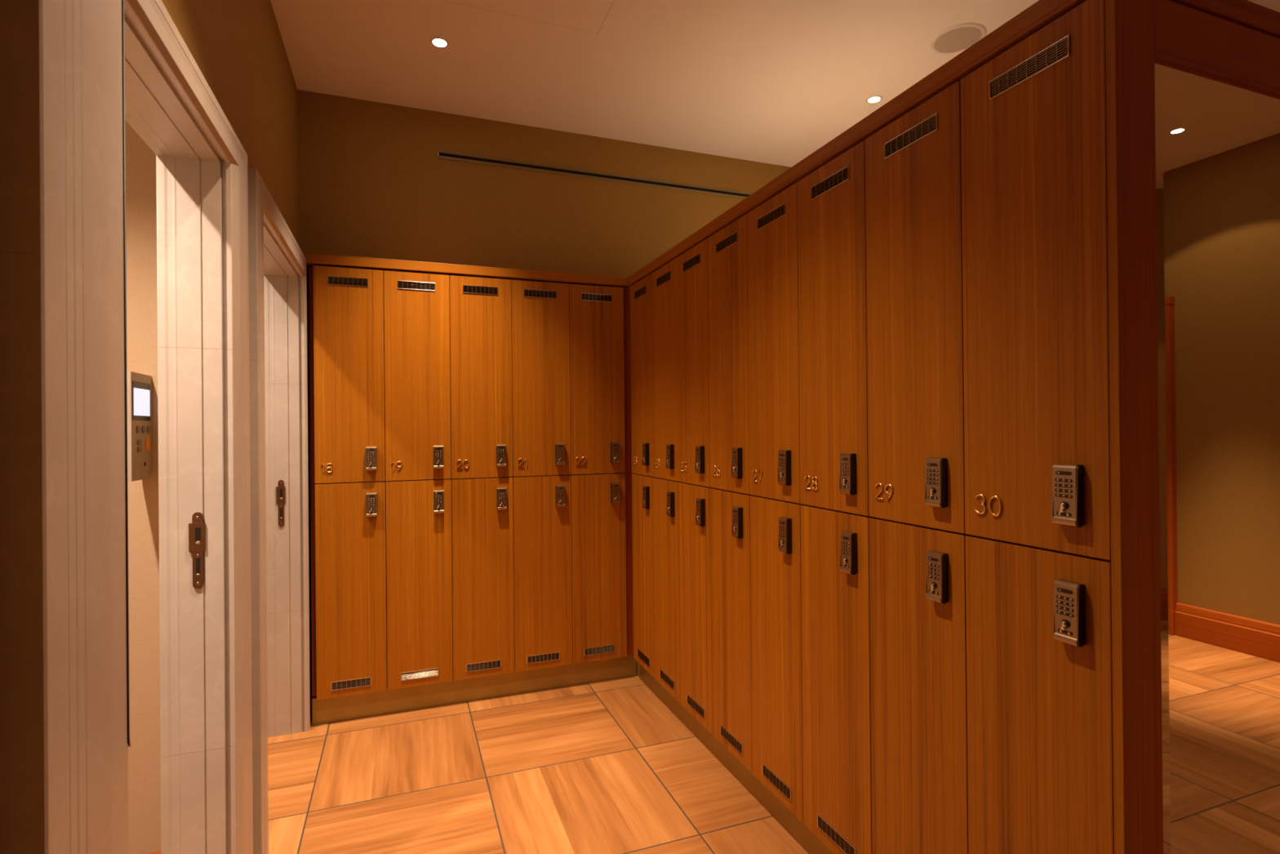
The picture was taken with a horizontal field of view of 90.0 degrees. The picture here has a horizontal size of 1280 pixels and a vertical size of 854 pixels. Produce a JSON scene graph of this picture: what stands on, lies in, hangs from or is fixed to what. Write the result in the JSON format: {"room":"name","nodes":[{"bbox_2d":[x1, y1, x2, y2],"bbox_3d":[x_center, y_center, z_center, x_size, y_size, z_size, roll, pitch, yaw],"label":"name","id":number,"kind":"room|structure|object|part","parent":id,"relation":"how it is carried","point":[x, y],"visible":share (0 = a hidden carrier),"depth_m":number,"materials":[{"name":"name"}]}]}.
{"room":"changing room","nodes":[
{"label":"changing room","id":0,"kind":"room"},
{"bbox_2d":[124,120,161,853],"bbox_3d":[-1.910,0.085,1.665,1.340,2.500,0.054,0,0,-20],"label":"wall","id":1,"kind":"structure","parent":0,"point":[144,749],"depth_m":1.83,"materials":[{"name":"beige paint"}]},
{"bbox_2d":[126,371,151,481],"bbox_3d":[-1.387,-0.001,1.765,0.033,0.292,0.150,0,0,-20],"label":"controller","id":2,"kind":"object","parent":1,"relation":"attached to","point":[139,385],"visible":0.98,"depth_m":1.75,"materials":[{"name":"grey plastic"}]},
{"bbox_2d":[161,0,311,691],"bbox_3d":[-0.763,-0.128,0.650,0.100,2.900,5.820,0,0,-20],"label":"wall","id":3,"kind":"structure","parent":0,"point":[237,46],"depth_m":2.10,"materials":[{"name":"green paint"}]},
{"bbox_2d":[0,0,253,853],"bbox_3d":[-0.948,0.291,1.211,0.164,2.068,1.075,0,0,-20],"label":"door","id":4,"kind":"structure","parent":3,"relation":"in","point":[73,73],"depth_m":0.90,"materials":[{"name":"white wood"}]},
{"bbox_3d":[-1.086,0.303,1.570,0.034,0.188,0.006,0,0,-20],"label":"strike plate","id":5,"kind":"part","parent":4,"relation":"part of","materials":[{"name":"brown metal"}]},
{"bbox_2d":[248,168,310,853],"bbox_3d":[-1.360,0.294,2.312,0.164,2.075,1.045,0,0,-20],"label":"door","id":6,"kind":"structure","parent":3,"relation":"in","point":[277,265],"depth_m":2.77,"materials":[{"name":"white wood"}]},
{"bbox_3d":[-1.555,0.330,2.771,0.034,0.202,0.006,0,0,-20],"label":"strike plate","id":7,"kind":"part","parent":6,"relation":"part of","materials":[{"name":"brown metal"}]},
{"bbox_2d":[267,675,808,853],"bbox_3d":[0.949,1.338,1.271,6.600,0.060,6.000,0,0,-20],"label":"floor","id":8,"kind":"structure","parent":0,"point":[606,766],"depth_m":2.37,"materials":[{"name":"wood"}]},
{"bbox_2d":[315,480,386,700],"bbox_3d":[-1.385,0.733,3.111,0.291,0.959,0.527,0,0,-20],"label":"locker","id":9,"kind":"object","parent":8,"relation":"on","point":[351,593],"visible":0.99,"depth_m":2.89,"materials":[{"name":"brown wood"}]},
{"bbox_2d":[308,266,316,696],"bbox_3d":[-1.551,0.247,3.095,0.022,1.936,0.445,0,0,-20],"label":"filler panel","id":10,"kind":"object","parent":9,"relation":"attached to","point":[310,268],"visible":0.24,"depth_m":2.89,"materials":[{"name":"brown wood"}]},
{"bbox_2d":[313,265,385,483],"bbox_3d":[-1.393,-0.233,3.113,0.291,0.972,0.527,0,0,-20],"label":"locker","id":11,"kind":"object","parent":9,"relation":"on","point":[349,396],"visible":1,"depth_m":2.89,"materials":[{"name":"brown wood"}]},
{"bbox_2d":[328,275,368,286],"bbox_3d":[-1.317,-0.657,2.889,0.165,0.038,0.004,0,0,-20],"label":"vent grille","id":12,"kind":"object","parent":11,"relation":"attached to","point":[333,281],"depth_m":2.89,"materials":[{"name":"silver metal"}]},
{"bbox_2d":[331,676,371,690],"bbox_3d":[-1.300,1.156,2.885,0.165,0.038,0.004,0,0,-20],"label":"vent grille","id":13,"kind":"object","parent":9,"relation":"attached to","point":[338,683],"depth_m":2.89,"materials":[{"name":"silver metal"}]},
{"bbox_2d":[385,479,453,689],"bbox_3d":[-1.111,0.731,3.213,0.291,0.959,0.527,0,0,-20],"label":"locker","id":14,"kind":"object","parent":8,"relation":"on","point":[419,562],"visible":1,"depth_m":2.99,"materials":[{"name":"brown wood"}]},
{"bbox_2d":[383,270,451,480],"bbox_3d":[-1.120,-0.236,3.215,0.291,0.972,0.527,0,0,-20],"label":"locker","id":15,"kind":"object","parent":14,"relation":"on","point":[417,370],"visible":1,"depth_m":2.99,"materials":[{"name":"brown wood"}]},
{"bbox_2d":[397,280,435,291],"bbox_3d":[-1.044,-0.659,2.991,0.165,0.038,0.004,0,0,-20],"label":"vent grille","id":16,"kind":"object","parent":15,"relation":"attached to","point":[402,286],"depth_m":2.99,"materials":[{"name":"silver metal"}]},
{"bbox_2d":[400,667,438,680],"bbox_3d":[-1.027,1.154,2.987,0.165,0.038,0.004,0,0,-20],"label":"vent grille","id":17,"kind":"object","parent":14,"relation":"attached to","point":[406,673],"depth_m":2.99,"materials":[{"name":"silver metal"}]},
{"bbox_2d":[311,653,636,724],"bbox_3d":[-0.745,1.269,3.143,1.548,0.118,0.017,0,0,-20],"label":"plinth","id":18,"kind":"object","parent":8,"relation":"on","point":[372,704],"visible":0.76,"depth_m":3.10,"materials":[{"name":"brown wood"}]},
{"bbox_2d":[450,476,514,680],"bbox_3d":[-0.838,0.729,3.315,0.291,0.959,0.527,0,0,-20],"label":"locker","id":19,"kind":"object","parent":8,"relation":"on","point":[482,508],"visible":1,"depth_m":3.09,"materials":[{"name":"brown wood"}]},
{"bbox_2d":[449,275,512,478],"bbox_3d":[-0.847,-0.238,3.317,0.291,0.972,0.527,0,0,-20],"label":"locker","id":20,"kind":"object","parent":19,"relation":"on","point":[481,308],"visible":0.99,"depth_m":3.09,"materials":[{"name":"brown wood"}]},
{"bbox_2d":[462,284,497,294],"bbox_3d":[-0.770,-0.662,3.094,0.165,0.038,0.004,0,0,-20],"label":"vent grille","id":21,"kind":"object","parent":20,"relation":"attached to","point":[467,289],"depth_m":3.09,"materials":[{"name":"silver metal"}]},
{"bbox_2d":[466,659,501,671],"bbox_3d":[-0.754,1.152,3.089,0.165,0.038,0.004,0,0,-20],"label":"vent grille","id":22,"kind":"object","parent":19,"relation":"attached to","point":[472,665],"depth_m":3.09,"materials":[{"name":"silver metal"}]},
{"bbox_2d":[512,475,572,671],"bbox_3d":[-0.565,0.727,3.417,0.291,0.959,0.527,0,0,-20],"label":"locker","id":23,"kind":"object","parent":8,"relation":"on","point":[542,504],"visible":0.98,"depth_m":3.19,"materials":[{"name":"brown wood"}]},
{"bbox_2d":[511,280,570,476],"bbox_3d":[-0.573,-0.240,3.419,0.291,0.972,0.527,0,0,-20],"label":"locker","id":24,"kind":"object","parent":23,"relation":"on","point":[540,317],"visible":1,"depth_m":3.20,"materials":[{"name":"brown wood"}]},
{"bbox_2d":[524,288,556,298],"bbox_3d":[-0.497,-0.664,3.196,0.165,0.038,0.004,0,0,-20],"label":"vent grille","id":25,"kind":"object","parent":24,"relation":"attached to","point":[528,293],"depth_m":3.20,"materials":[{"name":"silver metal"}]},
{"bbox_2d":[527,651,559,663],"bbox_3d":[-0.480,1.149,3.191,0.165,0.038,0.004,0,0,-20],"label":"vent grille","id":26,"kind":"object","parent":23,"relation":"attached to","point":[533,657],"depth_m":3.19,"materials":[{"name":"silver metal"}]},
{"bbox_2d":[568,472,626,663],"bbox_3d":[-0.291,0.724,3.519,0.291,0.959,0.527,0,0,-20],"label":"locker","id":27,"kind":"object","parent":8,"relation":"on","point":[598,535],"visible":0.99,"depth_m":3.30,"materials":[{"name":"brown wood"}]},
{"bbox_2d":[568,284,625,474],"bbox_3d":[-0.300,-0.242,3.522,0.291,0.972,0.527,0,0,-20],"label":"locker","id":28,"kind":"object","parent":27,"relation":"on","point":[596,313],"visible":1,"depth_m":3.30,"materials":[{"name":"brown wood"}]},
{"bbox_2d":[581,293,612,302],"bbox_3d":[-0.224,-0.666,3.298,0.165,0.038,0.004,0,0,-20],"label":"vent grille","id":29,"kind":"object","parent":28,"relation":"attached to","point":[585,297],"depth_m":3.30,"materials":[{"name":"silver metal"}]},
{"bbox_2d":[584,644,614,655],"bbox_3d":[-0.207,1.147,3.294,0.165,0.038,0.004,0,0,-20],"label":"vent grille","id":30,"kind":"object","parent":27,"relation":"attached to","point":[589,649],"depth_m":3.29,"materials":[{"name":"silver metal"}]},
{"bbox_2d":[623,288,633,654],"bbox_3d":[-0.042,0.234,3.380,0.083,1.936,0.088,0,0,-20],"label":"cabinet filler","id":31,"kind":"object","parent":8,"relation":"on","point":[627,349],"visible":0.21,"depth_m":3.39,"materials":[{"name":"brown wood"}]},
{"bbox_2d":[631,473,655,678],"bbox_3d":[0.244,0.719,3.276,0.547,0.959,0.299,0,0,-20],"label":"locker","id":32,"kind":"object","parent":8,"relation":"on","point":[642,523],"visible":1,"depth_m":3.18,"materials":[{"name":"brown wood"}]},
{"bbox_2d":[630,273,653,476],"bbox_3d":[0.236,-0.248,3.278,0.547,0.972,0.299,0,0,-20],"label":"locker","id":33,"kind":"object","parent":32,"relation":"on","point":[641,345],"visible":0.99,"depth_m":3.18,"materials":[{"name":"brown wood"}]},
{"bbox_2d":[634,284,646,299],"bbox_3d":[0.002,-0.669,3.185,0.004,0.038,0.165,0,0,-20],"label":"vent grille","id":34,"kind":"object","parent":33,"relation":"attached to","point":[640,291],"depth_m":3.18,"materials":[{"name":"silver metal"}]},
{"bbox_2d":[637,648,649,666],"bbox_3d":[0.018,1.145,3.181,0.004,0.038,0.165,0,0,-20],"label":"vent grille","id":35,"kind":"object","parent":32,"relation":"attached to","point":[643,656],"depth_m":3.18,"materials":[{"name":"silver metal"}]},
{"bbox_2d":[653,477,681,703],"bbox_3d":[0.349,0.717,2.995,0.547,0.959,0.299,0,0,-20],"label":"locker","id":36,"kind":"object","parent":8,"relation":"on","point":[665,491],"visible":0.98,"depth_m":2.90,"materials":[{"name":"brown wood"}]},
{"bbox_2d":[651,257,678,481],"bbox_3d":[0.341,-0.250,2.997,0.547,0.972,0.299,0,0,-20],"label":"locker","id":37,"kind":"object","parent":36,"relation":"on","point":[664,280],"visible":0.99,"depth_m":2.90,"materials":[{"name":"brown wood"}]},
{"bbox_2d":[656,271,671,287],"bbox_3d":[0.107,-0.670,2.904,0.004,0.038,0.165,0,0,-20],"label":"vent grille","id":38,"kind":"object","parent":37,"relation":"attached to","point":[664,278],"depth_m":2.90,"materials":[{"name":"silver metal"}]},
{"bbox_2d":[659,669,675,690],"bbox_3d":[0.123,1.143,2.900,0.004,0.038,0.165,0,0,-20],"label":"vent grille","id":39,"kind":"object","parent":36,"relation":"attached to","point":[666,677],"depth_m":2.90,"materials":[{"name":"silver metal"}]},
{"bbox_2d":[678,482,713,734],"bbox_3d":[0.455,0.716,2.714,0.547,0.959,0.299,0,0,-20],"label":"locker","id":40,"kind":"object","parent":8,"relation":"on","point":[695,545],"visible":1,"depth_m":2.61,"materials":[{"name":"brown wood"}]},
{"bbox_2d":[676,238,710,487],"bbox_3d":[0.446,-0.251,2.716,0.547,0.972,0.299,0,0,-20],"label":"locker","id":41,"kind":"object","parent":40,"relation":"on","point":[692,286],"visible":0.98,"depth_m":2.62,"materials":[{"name":"brown wood"}]},
{"bbox_2d":[683,253,701,271],"bbox_3d":[0.212,-0.672,2.623,0.004,0.038,0.165,0,0,-20],"label":"vent grille","id":42,"kind":"object","parent":41,"relation":"attached to","point":[691,263],"depth_m":2.62,"materials":[{"name":"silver metal"}]},
{"bbox_2d":[687,693,705,719],"bbox_3d":[0.228,1.142,2.619,0.004,0.038,0.165,0,0,-20],"label":"vent grille","id":43,"kind":"object","parent":40,"relation":"attached to","point":[694,704],"depth_m":2.61,"materials":[{"name":"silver metal"}]},
{"bbox_2d":[710,488,753,773],"bbox_3d":[0.559,0.714,2.433,0.547,0.959,0.299,0,0,-20],"label":"locker","id":44,"kind":"object","parent":8,"relation":"on","point":[730,528],"visible":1,"depth_m":2.33,"materials":[{"name":"brown wood"}]},
{"bbox_2d":[707,213,749,493],"bbox_3d":[0.551,-0.253,2.435,0.547,0.972,0.299,0,0,-20],"label":"locker","id":45,"kind":"object","parent":44,"relation":"on","point":[727,273],"visible":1,"depth_m":2.33,"materials":[{"name":"brown wood"}]},
{"bbox_2d":[715,231,737,253],"bbox_3d":[0.317,-0.673,2.342,0.004,0.038,0.165,0,0,-20],"label":"vent grille","id":46,"kind":"object","parent":45,"relation":"attached to","point":[728,242],"depth_m":2.34,"materials":[{"name":"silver metal"}]},
{"bbox_2d":[720,724,742,755],"bbox_3d":[0.333,1.140,2.338,0.004,0.038,0.165,0,0,-20],"label":"vent grille","id":47,"kind":"object","parent":44,"relation":"attached to","point":[727,735],"depth_m":2.34,"materials":[{"name":"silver metal"}]},
{"bbox_2d":[636,661,834,853],"bbox_3d":[0.423,1.256,2.254,0.016,0.118,2.464,0,0,-20],"label":"plinth","id":48,"kind":"object","parent":8,"relation":"on","point":[787,819],"visible":0.56,"depth_m":2.36,"materials":[{"name":"brown wood"}]},
{"bbox_2d":[749,495,805,822],"bbox_3d":[0.664,0.712,2.152,0.547,0.959,0.299,0,0,-20],"label":"locker","id":49,"kind":"object","parent":8,"relation":"on","point":[775,589],"visible":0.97,"depth_m":2.05,"materials":[{"name":"brown wood"}]},
{"bbox_2d":[746,182,799,503],"bbox_3d":[0.656,-0.255,2.154,0.547,0.972,0.299,0,0,-20],"label":"locker","id":50,"kind":"object","parent":49,"relation":"on","point":[772,256],"visible":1,"depth_m":2.05,"materials":[{"name":"brown wood"}]},
{"bbox_2d":[757,202,786,230],"bbox_3d":[0.422,-0.675,2.061,0.004,0.038,0.165,0,0,-20],"label":"vent grille","id":51,"kind":"object","parent":50,"relation":"attached to","point":[772,216],"depth_m":2.06,"materials":[{"name":"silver metal"}]},
{"bbox_2d":[762,763,791,800],"bbox_3d":[0.438,1.138,2.057,0.004,0.038,0.165,0,0,-20],"label":"vent grille","id":52,"kind":"object","parent":49,"relation":"attached to","point":[778,782],"depth_m":2.05,"materials":[{"name":"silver metal"}]},
{"bbox_2d":[800,504,874,853],"bbox_3d":[0.769,0.711,1.871,0.547,0.959,0.299,0,0,-20],"label":"locker","id":53,"kind":"object","parent":8,"relation":"on","point":[835,544],"visible":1,"depth_m":1.77,"materials":[{"name":"brown wood"}]},
{"bbox_2d":[797,140,868,515],"bbox_3d":[0.761,-0.256,1.873,0.547,0.972,0.299,0,0,-20],"label":"locker","id":54,"kind":"object","parent":53,"relation":"on","point":[832,219],"visible":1,"depth_m":1.77,"materials":[{"name":"brown wood"}]},
{"bbox_2d":[811,164,848,199],"bbox_3d":[0.527,-0.677,1.780,0.004,0.038,0.165,0,0,-20],"label":"vent grille","id":55,"kind":"object","parent":54,"relation":"attached to","point":[836,180],"depth_m":1.78,"materials":[{"name":"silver metal"}]},
{"bbox_3d":[0.542,0.146,1.701,0.009,0.020,0.018,0,0,-20],"label":"lock knob","id":56,"kind":"part","parent":54,"relation":"part of","materials":[{"name":"silver metal"}]},
{"bbox_2d":[817,813,856,853],"bbox_3d":[0.543,1.137,1.776,0.004,0.038,0.165,0,0,-20],"label":"vent grille","id":57,"kind":"object","parent":53,"relation":"attached to","point":[826,827],"depth_m":1.78,"materials":[{"name":"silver metal"}]},
{"bbox_3d":[0.543,0.355,1.700,0.009,0.020,0.018,0,0,-20],"label":"lock knob","id":58,"kind":"part","parent":53,"relation":"part of","materials":[{"name":"silver metal"}]},
{"bbox_2d":[868,517,971,853],"bbox_3d":[0.874,0.709,1.590,0.547,0.959,0.299,0,0,-20],"label":"locker","id":59,"kind":"object","parent":8,"relation":"on","point":[919,780],"visible":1,"depth_m":1.49,"materials":[{"name":"brown wood"}]},
{"bbox_2d":[865,80,964,533],"bbox_3d":[0.866,-0.258,1.592,0.547,0.972,0.299,0,0,-20],"label":"locker","id":60,"kind":"object","parent":59,"relation":"on","point":[913,163],"visible":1,"depth_m":1.48,"materials":[{"name":"brown wood"}]},
{"bbox_2d":[884,112,937,159],"bbox_3d":[0.632,-0.678,1.499,0.004,0.038,0.165,0,0,-20],"label":"vent grille","id":61,"kind":"object","parent":60,"relation":"attached to","point":[924,129],"depth_m":1.49,"materials":[{"name":"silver metal"}]},
{"bbox_3d":[0.647,0.144,1.420,0.009,0.020,0.018,0,0,-20],"label":"lock knob","id":62,"kind":"part","parent":60,"relation":"part of","materials":[{"name":"silver metal"}]},
{"bbox_3d":[0.648,0.354,1.419,0.009,0.020,0.018,0,0,-20],"label":"lock knob","id":63,"kind":"part","parent":59,"relation":"part of","materials":[{"name":"silver metal"}]},
{"bbox_2d":[964,534,1114,853],"bbox_3d":[0.979,0.707,1.309,0.547,0.959,0.299,0,0,-20],"label":"locker","id":64,"kind":"object","parent":8,"relation":"on","point":[1039,660],"visible":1,"depth_m":1.21,"materials":[{"name":"brown wood"}]},
{"bbox_2d":[960,0,1111,559],"bbox_3d":[0.971,-0.259,1.311,0.547,0.972,0.299,0,0,-20],"label":"locker","id":65,"kind":"object","parent":64,"relation":"on","point":[1035,288],"visible":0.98,"depth_m":1.20,"materials":[{"name":"brown wood"}]},
{"bbox_2d":[989,34,1070,100],"bbox_3d":[0.737,-0.680,1.218,0.004,0.038,0.165,0,0,-20],"label":"vent grille","id":66,"kind":"object","parent":65,"relation":"attached to","point":[1053,55],"depth_m":1.21,"materials":[{"name":"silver metal"}]},
{"bbox_3d":[0.752,0.143,1.139,0.009,0.020,0.018,0,0,-20],"label":"lock knob","id":67,"kind":"part","parent":65,"relation":"part of","materials":[{"name":"silver metal"}]},
{"bbox_3d":[0.753,0.352,1.138,0.009,0.020,0.018,0,0,-20],"label":"lock knob","id":68,"kind":"part","parent":64,"relation":"part of","materials":[{"name":"silver metal"}]},
{"bbox_2d":[1105,0,1279,853],"bbox_3d":[1.306,0.278,1.264,1.080,2.053,0.016,0,0,-20],"label":"end panel","id":69,"kind":"object","parent":8,"relation":"on","point":[1193,95],"visible":1,"depth_m":1.14,"materials":[{"name":"brown wood"}]},
{"bbox_3d":[1.297,-0.696,1.266,0.879,0.106,0.016,0,0,-20],"label":"rail","id":70,"kind":"part","parent":69,"relation":"part of","materials":[{"name":"brown wood"}]},
{"bbox_2d":[1154,59,1279,853],"bbox_3d":[1.306,0.253,1.262,0.879,1.791,0.005,0,0,-20],"label":"mirror","id":71,"kind":"object","parent":69,"relation":"on","point":[1217,130],"depth_m":1.17,"materials":[{"name":"silver metal"}]},
{"bbox_2d":[1168,0,1279,39],"bbox_3d":[1.337,-0.778,1.281,1.002,0.043,0.018,0,0,-20],"label":"crown molding","id":72,"kind":"structure","parent":69,"relation":"on","point":[1245,13],"depth_m":1.19,"materials":[{"name":"brown wood"}]},
{"bbox_2d":[297,89,791,282],"bbox_3d":[0.607,-0.133,4.069,5.060,2.900,0.535,0,0,-20],"label":"wall","id":73,"kind":"structure","parent":0,"point":[373,182],"depth_m":3.27,"materials":[{"name":"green paint"}]},
{"bbox_2d":[306,253,627,288],"bbox_3d":[-0.875,-0.753,3.374,1.502,0.043,0.606,0,0,-20],"label":"crown molding","id":74,"kind":"structure","parent":73,"relation":"attached to","point":[313,259],"depth_m":3.06,"materials":[{"name":"brown wood"}]},
{"bbox_2d":[437,149,753,199],"bbox_3d":[0.351,-1.369,3.692,2.900,0.042,0.006,0,0,-20],"label":"air vent","id":75,"kind":"object","parent":73,"relation":"in","point":[443,154],"visible":0.76,"depth_m":3.45,"materials":[{"name":"black metal"}]},
{"bbox_2d":[624,0,1086,288],"bbox_3d":[0.372,-0.767,2.303,0.085,0.043,2.606,0,0,-20],"label":"crown molding","id":76,"kind":"structure","parent":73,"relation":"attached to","point":[1042,13],"depth_m":1.54,"materials":[{"name":"brown wood"}]},
{"bbox_2d":[270,0,1279,167],"bbox_3d":[1.587,-1.638,1.527,5.180,0.080,6.000,0,0,-20],"label":"ceiling","id":77,"kind":"structure","parent":0,"point":[771,82],"depth_m":2.77,"materials":[{"name":"paint"}]},
{"bbox_2d":[429,36,449,48],"bbox_3d":[-0.820,-1.571,2.619,0.080,0.003,0.080,0,0,-20],"label":"recessed light","id":78,"kind":"object","parent":77,"relation":"in","point":[437,42],"visible":1,"depth_m":2.61,"materials":[{"name":"white paint"}]},
{"bbox_2d":[442,0,614,33],"bbox_3d":[-0.351,-1.578,2.171,0.620,0.001,0.624,0,0,-20],"label":"ceiling panel","id":79,"kind":"object","parent":77,"relation":"attached to","point":[588,15],"visible":1,"depth_m":2.42,"materials":[{"name":"paint"}]},
{"bbox_2d":[865,94,883,103],"bbox_3d":[1.136,-1.588,3.108,0.080,0.003,0.080,0,0,-20],"label":"recessed light","id":80,"kind":"object","parent":77,"relation":"in","point":[873,99],"visible":1,"depth_m":3.10,"materials":[{"name":"white paint"}]},
{"bbox_2d":[928,22,986,54],"bbox_3d":[1.303,-1.590,2.629,0.212,0.005,0.212,0,0,-20],"label":"ceiling speaker","id":81,"kind":"object","parent":77,"relation":"attached to","point":[957,38],"visible":0.88,"depth_m":2.62,"materials":[{"name":"white paint"}]},
{"bbox_2d":[933,26,981,52],"bbox_3d":[1.303,-1.591,2.629,0.175,0.004,0.175,0,0,-20],"label":"speaker grille","id":82,"kind":"object","parent":81,"relation":"attached to","point":[951,39],"depth_m":2.62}
]}

